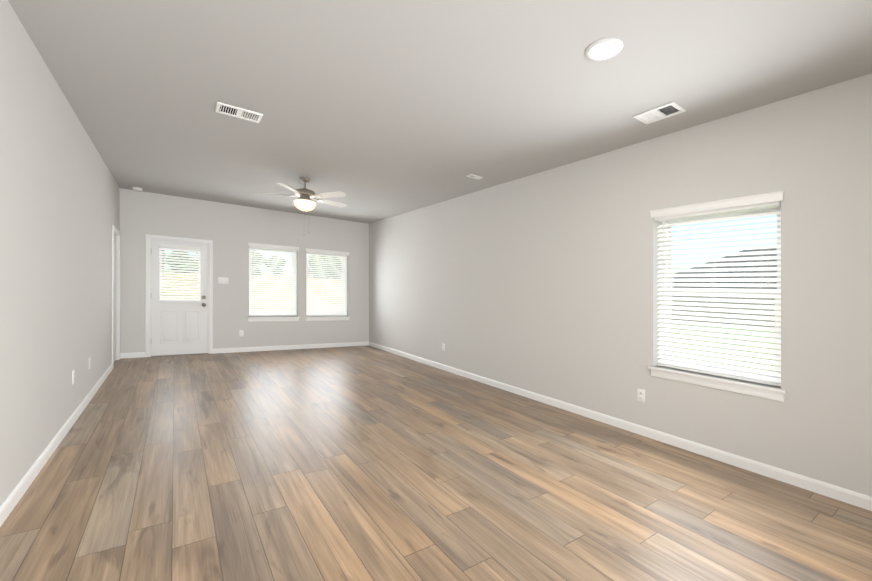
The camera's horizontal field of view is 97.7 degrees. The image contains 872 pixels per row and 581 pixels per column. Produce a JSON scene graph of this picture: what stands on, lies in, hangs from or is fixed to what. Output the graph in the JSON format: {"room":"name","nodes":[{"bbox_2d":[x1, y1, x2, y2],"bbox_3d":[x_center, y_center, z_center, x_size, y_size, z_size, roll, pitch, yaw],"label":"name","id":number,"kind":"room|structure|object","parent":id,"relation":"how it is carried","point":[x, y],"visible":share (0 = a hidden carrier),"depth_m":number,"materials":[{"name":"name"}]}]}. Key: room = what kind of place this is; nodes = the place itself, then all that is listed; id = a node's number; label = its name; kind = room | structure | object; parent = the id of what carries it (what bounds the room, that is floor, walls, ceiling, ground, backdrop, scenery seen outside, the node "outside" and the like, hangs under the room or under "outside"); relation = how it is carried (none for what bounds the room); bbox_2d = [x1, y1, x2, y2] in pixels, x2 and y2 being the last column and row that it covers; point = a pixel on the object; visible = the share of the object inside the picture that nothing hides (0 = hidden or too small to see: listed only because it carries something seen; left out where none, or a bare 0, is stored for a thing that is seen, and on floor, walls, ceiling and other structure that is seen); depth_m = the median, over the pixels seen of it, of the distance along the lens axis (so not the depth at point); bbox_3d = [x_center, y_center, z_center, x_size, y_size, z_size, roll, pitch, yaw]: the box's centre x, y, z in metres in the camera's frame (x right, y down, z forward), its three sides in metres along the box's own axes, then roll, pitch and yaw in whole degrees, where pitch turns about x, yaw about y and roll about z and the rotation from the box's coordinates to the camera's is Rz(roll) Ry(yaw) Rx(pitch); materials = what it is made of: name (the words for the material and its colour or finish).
{"room":"empty living room","nodes":[
{"label":"empty living room","id":0,"kind":"room"},
{"bbox_2d":[0,0,119,505],"bbox_3d":[-2.068,0.326,1.607,0.120,3.970,10.891,0,0,-34],"label":"wall","id":1,"kind":"structure","parent":0,"point":[59,202],"depth_m":2.60,"materials":[{"name":"white paint"}]},
{"bbox_2d":[0,363,112,526],"bbox_3d":[-1.785,1.164,1.309,0.014,0.290,9.842,0,0,-34],"label":"baseboard","id":2,"kind":"structure","parent":1,"relation":"attached to","point":[11,501],"depth_m":2.56,"materials":[{"name":"white wood"}]},
{"bbox_2d":[72,370,74,383],"bbox_3d":[-3.181,0.758,3.346,0.009,0.118,0.072,0,0,-34],"label":"electrical outlet","id":3,"kind":"object","parent":1,"relation":"attached to","point":[73,376],"visible":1,"depth_m":3.33,"materials":[{"name":"white plastic"}]},
{"bbox_2d":[114,234,115,361],"bbox_3d":[-4.849,0.114,5.708,0.046,1.967,0.716,0,0,-34],"label":"door","id":4,"kind":"structure","parent":1,"relation":"in","point":[114,297],"depth_m":5.83,"materials":[{"name":"white paint"}]},
{"bbox_2d":[112,225,120,367],"bbox_3d":[-4.859,0.085,5.701,0.138,2.055,0.864,0,0,-34],"label":"door frame","id":5,"kind":"structure","parent":1,"relation":"attached to","point":[115,229],"depth_m":6.01,"materials":[{"name":"white wood"}]},
{"bbox_2d":[120,188,368,352],"bbox_3d":[-3.319,0.293,7.501,4.712,3.892,0.250,0,0,-34],"label":"wall","id":6,"kind":"structure","parent":0,"point":[231,231],"depth_m":7.10,"materials":[{"name":"white paint"}]},
{"bbox_2d":[120,352,144,358],"bbox_3d":[-4.950,1.056,6.223,0.339,0.096,0.014,0,0,-34],"label":"baseboard","id":7,"kind":"structure","parent":6,"relation":"attached to","point":[133,355],"depth_m":6.22,"materials":[{"name":"white wood"}]},
{"bbox_2d":[145,234,212,356],"bbox_3d":[-4.487,0.101,6.691,0.964,2.067,0.268,0,0,-34],"label":"door frame","id":8,"kind":"structure","parent":6,"relation":"attached to","point":[147,304],"depth_m":6.45,"materials":[{"name":"white wood"}]},
{"bbox_2d":[151,239,207,355],"bbox_3d":[-4.426,0.131,6.597,0.823,1.977,0.131,0,0,-34],"label":"door","id":9,"kind":"structure","parent":6,"relation":"in","point":[177,328],"depth_m":6.58,"materials":[{"name":"white paint"}]},
{"bbox_2d":[159,243,200,301],"bbox_3d":[-4.405,-0.288,6.574,0.602,1.002,0.082,0,0,-34],"label":"door blind","id":10,"kind":"object","parent":9,"relation":"attached to","point":[179,275],"visible":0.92,"depth_m":6.56,"materials":[{"name":"white plastic"}]},
{"bbox_2d":[151,353,207,356],"bbox_3d":[-4.499,1.111,6.707,0.822,0.042,0.284,0,0,-34],"label":"far door threshold sill","id":11,"kind":"structure","parent":6,"relation":"attached to","point":[179,354],"depth_m":6.60,"materials":[{"name":"grey"}]},
{"bbox_2d":[218,277,227,283],"bbox_3d":[-3.881,-0.181,6.957,0.164,0.122,0.013,0,0,-34],"label":"light switch","id":12,"kind":"object","parent":6,"relation":"attached to","point":[222,280],"visible":1,"depth_m":6.95,"materials":[{"name":"white plastic"}]},
{"bbox_2d":[239,330,243,335],"bbox_3d":[-3.637,0.800,7.125,0.072,0.119,0.009,0,0,-34],"label":"electrical outlet","id":13,"kind":"object","parent":6,"relation":"attached to","point":[241,332],"visible":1,"depth_m":7.12,"materials":[{"name":"white plastic"}]},
{"bbox_2d":[249,248,295,308],"bbox_3d":[-3.272,-0.170,7.618,0.900,1.389,0.080,0,0,-34],"label":"window","id":14,"kind":"structure","parent":6,"relation":"in","point":[275,275],"depth_m":7.66,"materials":[{"name":"white plastic"}]},
{"bbox_2d":[248,242,298,315],"bbox_3d":[-3.185,-0.193,7.490,0.940,1.427,0.131,0,0,-34],"label":"window blind","id":15,"kind":"object","parent":14,"relation":"attached to","point":[288,308],"visible":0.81,"depth_m":7.50,"materials":[{"name":"white plastic"}]},
{"bbox_2d":[247,316,299,321],"bbox_3d":[-3.196,0.556,7.505,0.964,0.120,0.191,0,0,-34],"label":"window sill","id":16,"kind":"structure","parent":6,"relation":"attached to","point":[270,318],"depth_m":7.43,"materials":[{"name":"white wood"}]},
{"bbox_2d":[213,341,368,353],"bbox_3d":[-2.765,1.141,7.718,3.051,0.180,0.014,0,0,-34],"label":"baseboard","id":17,"kind":"structure","parent":6,"relation":"attached to","point":[262,348],"depth_m":7.57,"materials":[{"name":"white wood"}]},
{"bbox_2d":[306,253,345,305],"bbox_3d":[-2.393,-0.131,8.220,0.902,1.379,0.080,0,0,-34],"label":"window","id":18,"kind":"structure","parent":6,"relation":"in","point":[334,276],"depth_m":8.40,"materials":[{"name":"white plastic"}]},
{"bbox_2d":[305,248,349,315],"bbox_3d":[-2.305,-0.154,8.091,0.942,1.417,0.131,0,0,-34],"label":"window blind","id":19,"kind":"object","parent":18,"relation":"attached to","point":[316,305],"visible":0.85,"depth_m":8.10,"materials":[{"name":"white plastic"}]},
{"bbox_2d":[305,316,349,320],"bbox_3d":[-2.316,0.591,8.107,0.966,0.120,0.191,0,0,-34],"label":"window sill","id":20,"kind":"structure","parent":6,"relation":"attached to","point":[325,318],"depth_m":8.03,"materials":[{"name":"white wood"}]},
{"bbox_2d":[0,345,871,580],"bbox_3d":[-0.450,1.310,2.863,5.212,0.493,11.141,0,0,-34],"label":"floor","id":21,"kind":"structure","parent":0,"point":[360,463],"depth_m":2.39,"materials":[{"name":"brown wood"}]},
{"bbox_2d":[8,0,871,223],"bbox_3d":[-0.450,-1.540,2.869,5.212,0.513,11.141,0,0,-34],"label":"ceiling","id":22,"kind":"structure","parent":0,"point":[375,110],"depth_m":2.66,"materials":[{"name":"grey paint"}]},
{"bbox_2d":[132,187,141,190],"bbox_3d":[-4.760,-1.613,6.075,0.132,0.047,0.132,0,0,-34],"label":"smoke detector","id":23,"kind":"object","parent":22,"relation":"attached to","point":[136,188],"visible":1,"depth_m":6.03,"materials":[{"name":"white plastic"}]},
{"bbox_2d":[215,102,262,122],"bbox_3d":[-1.686,-1.520,3.264,0.345,0.027,0.205,0,0,-34],"label":"ceiling vent","id":24,"kind":"object","parent":22,"relation":"in","point":[234,111],"visible":0.98,"depth_m":3.26,"materials":[{"name":"white metal"}]},
{"bbox_2d":[252,177,346,234],"bbox_3d":[-1.801,-1.131,5.244,1.269,0.793,1.238,0,0,-34],"label":"ceiling fan","id":25,"kind":"object","parent":22,"relation":"hanging from","point":[304,202],"visible":1,"depth_m":5.11,"materials":[{"name":"silver metal"}]},
{"bbox_2d":[466,174,482,179],"bbox_3d":[0.490,-1.435,4.813,0.200,0.020,0.100,0,0,-34],"label":"ceiling vent","id":26,"kind":"object","parent":22,"relation":"in","point":[474,176],"visible":0.98,"depth_m":4.80,"materials":[{"name":"white plastic"}]},
{"bbox_2d":[585,38,622,60],"bbox_3d":[0.993,-1.422,2.257,0.208,0.020,0.208,0,0,-34],"label":"recessed light","id":27,"kind":"object","parent":22,"relation":"in","point":[603,49],"visible":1,"depth_m":2.24,"materials":[{"name":"white plastic"}]},
{"bbox_2d":[633,102,685,123],"bbox_3d":[1.754,-1.392,3.001,0.215,0.025,0.300,0,0,-34],"label":"ceiling vent","id":28,"kind":"object","parent":22,"relation":"in","point":[667,110],"visible":0.98,"depth_m":2.99,"materials":[{"name":"white metal"}]},
{"bbox_2d":[369,73,871,496],"bbox_3d":[1.668,-0.028,4.163,0.250,2.974,10.891,0,0,-34],"label":"wall","id":29,"kind":"structure","parent":0,"point":[545,283],"depth_m":3.53,"materials":[{"name":"white paint"}]},
{"bbox_2d":[369,342,871,510],"bbox_3d":[1.529,1.294,4.130,0.014,0.308,10.757,0,0,-34],"label":"baseboard","id":30,"kind":"structure","parent":29,"relation":"attached to","point":[830,490],"depth_m":3.24,"materials":[{"name":"white wood"}]},
{"bbox_2d":[637,388,644,401],"bbox_3d":[1.919,0.980,3.566,0.009,0.118,0.072,0,0,-34],"label":"electrical outlet","id":31,"kind":"object","parent":29,"relation":"attached to","point":[641,395],"visible":1,"depth_m":3.56,"materials":[{"name":"white plastic"}]},
{"bbox_2d":[648,366,786,401],"bbox_3d":[2.283,0.744,3.147,0.191,0.108,0.954,0,0,-34],"label":"window sill","id":32,"kind":"structure","parent":29,"relation":"attached to","point":[756,390],"depth_m":3.03,"materials":[{"name":"white wood"}]},
{"bbox_2d":[662,207,780,377],"bbox_3d":[2.395,0.019,3.224,0.080,1.396,0.890,0,0,-34],"label":"window","id":33,"kind":"structure","parent":29,"relation":"in","point":[729,215],"depth_m":3.21,"materials":[{"name":"white plastic"}]},
{"bbox_2d":[650,191,783,386],"bbox_3d":[2.267,-0.012,3.137,0.131,1.437,0.930,0,0,-34],"label":"window blind","id":34,"kind":"object","parent":33,"relation":"attached to","point":[750,203],"visible":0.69,"depth_m":3.09,"materials":[{"name":"white plastic"}]},
{"label":"outside","id":35,"kind":"structure","parent":0,"visible":0},
{"bbox_2d":[265,300,774,371],"bbox_3d":[-5.257,1.439,50.645,170.000,9.017,170.000,0,0,-34],"label":"lawn","id":36,"kind":"structure","parent":35,"point":[722,343],"depth_m":13.42,"materials":[{"name":"green plant"}]},
{"bbox_2d":[162,272,341,308],"bbox_3d":[-5.083,0.364,20.629,44.387,3.210,0.113,0,0,-34],"label":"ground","id":37,"kind":"structure","parent":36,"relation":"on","point":[260,291],"depth_m":18.64,"materials":[{"name":"beige soil"}]},
{"bbox_2d":[162,250,341,278],"bbox_3d":[-23.815,-2.975,56.632,43.030,8.353,10.278,0,0,-34],"label":"trees","id":38,"kind":"object","parent":36,"relation":"on","point":[265,264],"depth_m":53.74,"materials":[{"name":"green plant"}]},
{"bbox_2d":[672,296,774,326],"bbox_3d":[20.538,1.321,22.327,0.113,2.381,26.216,0,0,-34],"label":"fence","id":39,"kind":"object","parent":36,"relation":"on","point":[723,308],"depth_m":24.80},
{"bbox_2d":[673,248,776,314],"bbox_3d":[29.540,-0.283,26.959,12.900,6.602,24.500,0,0,-34],"label":"house","id":40,"kind":"structure","parent":36,"relation":"on","point":[772,249],"depth_m":29.75,"materials":[{"name":"grey"}]}
]}

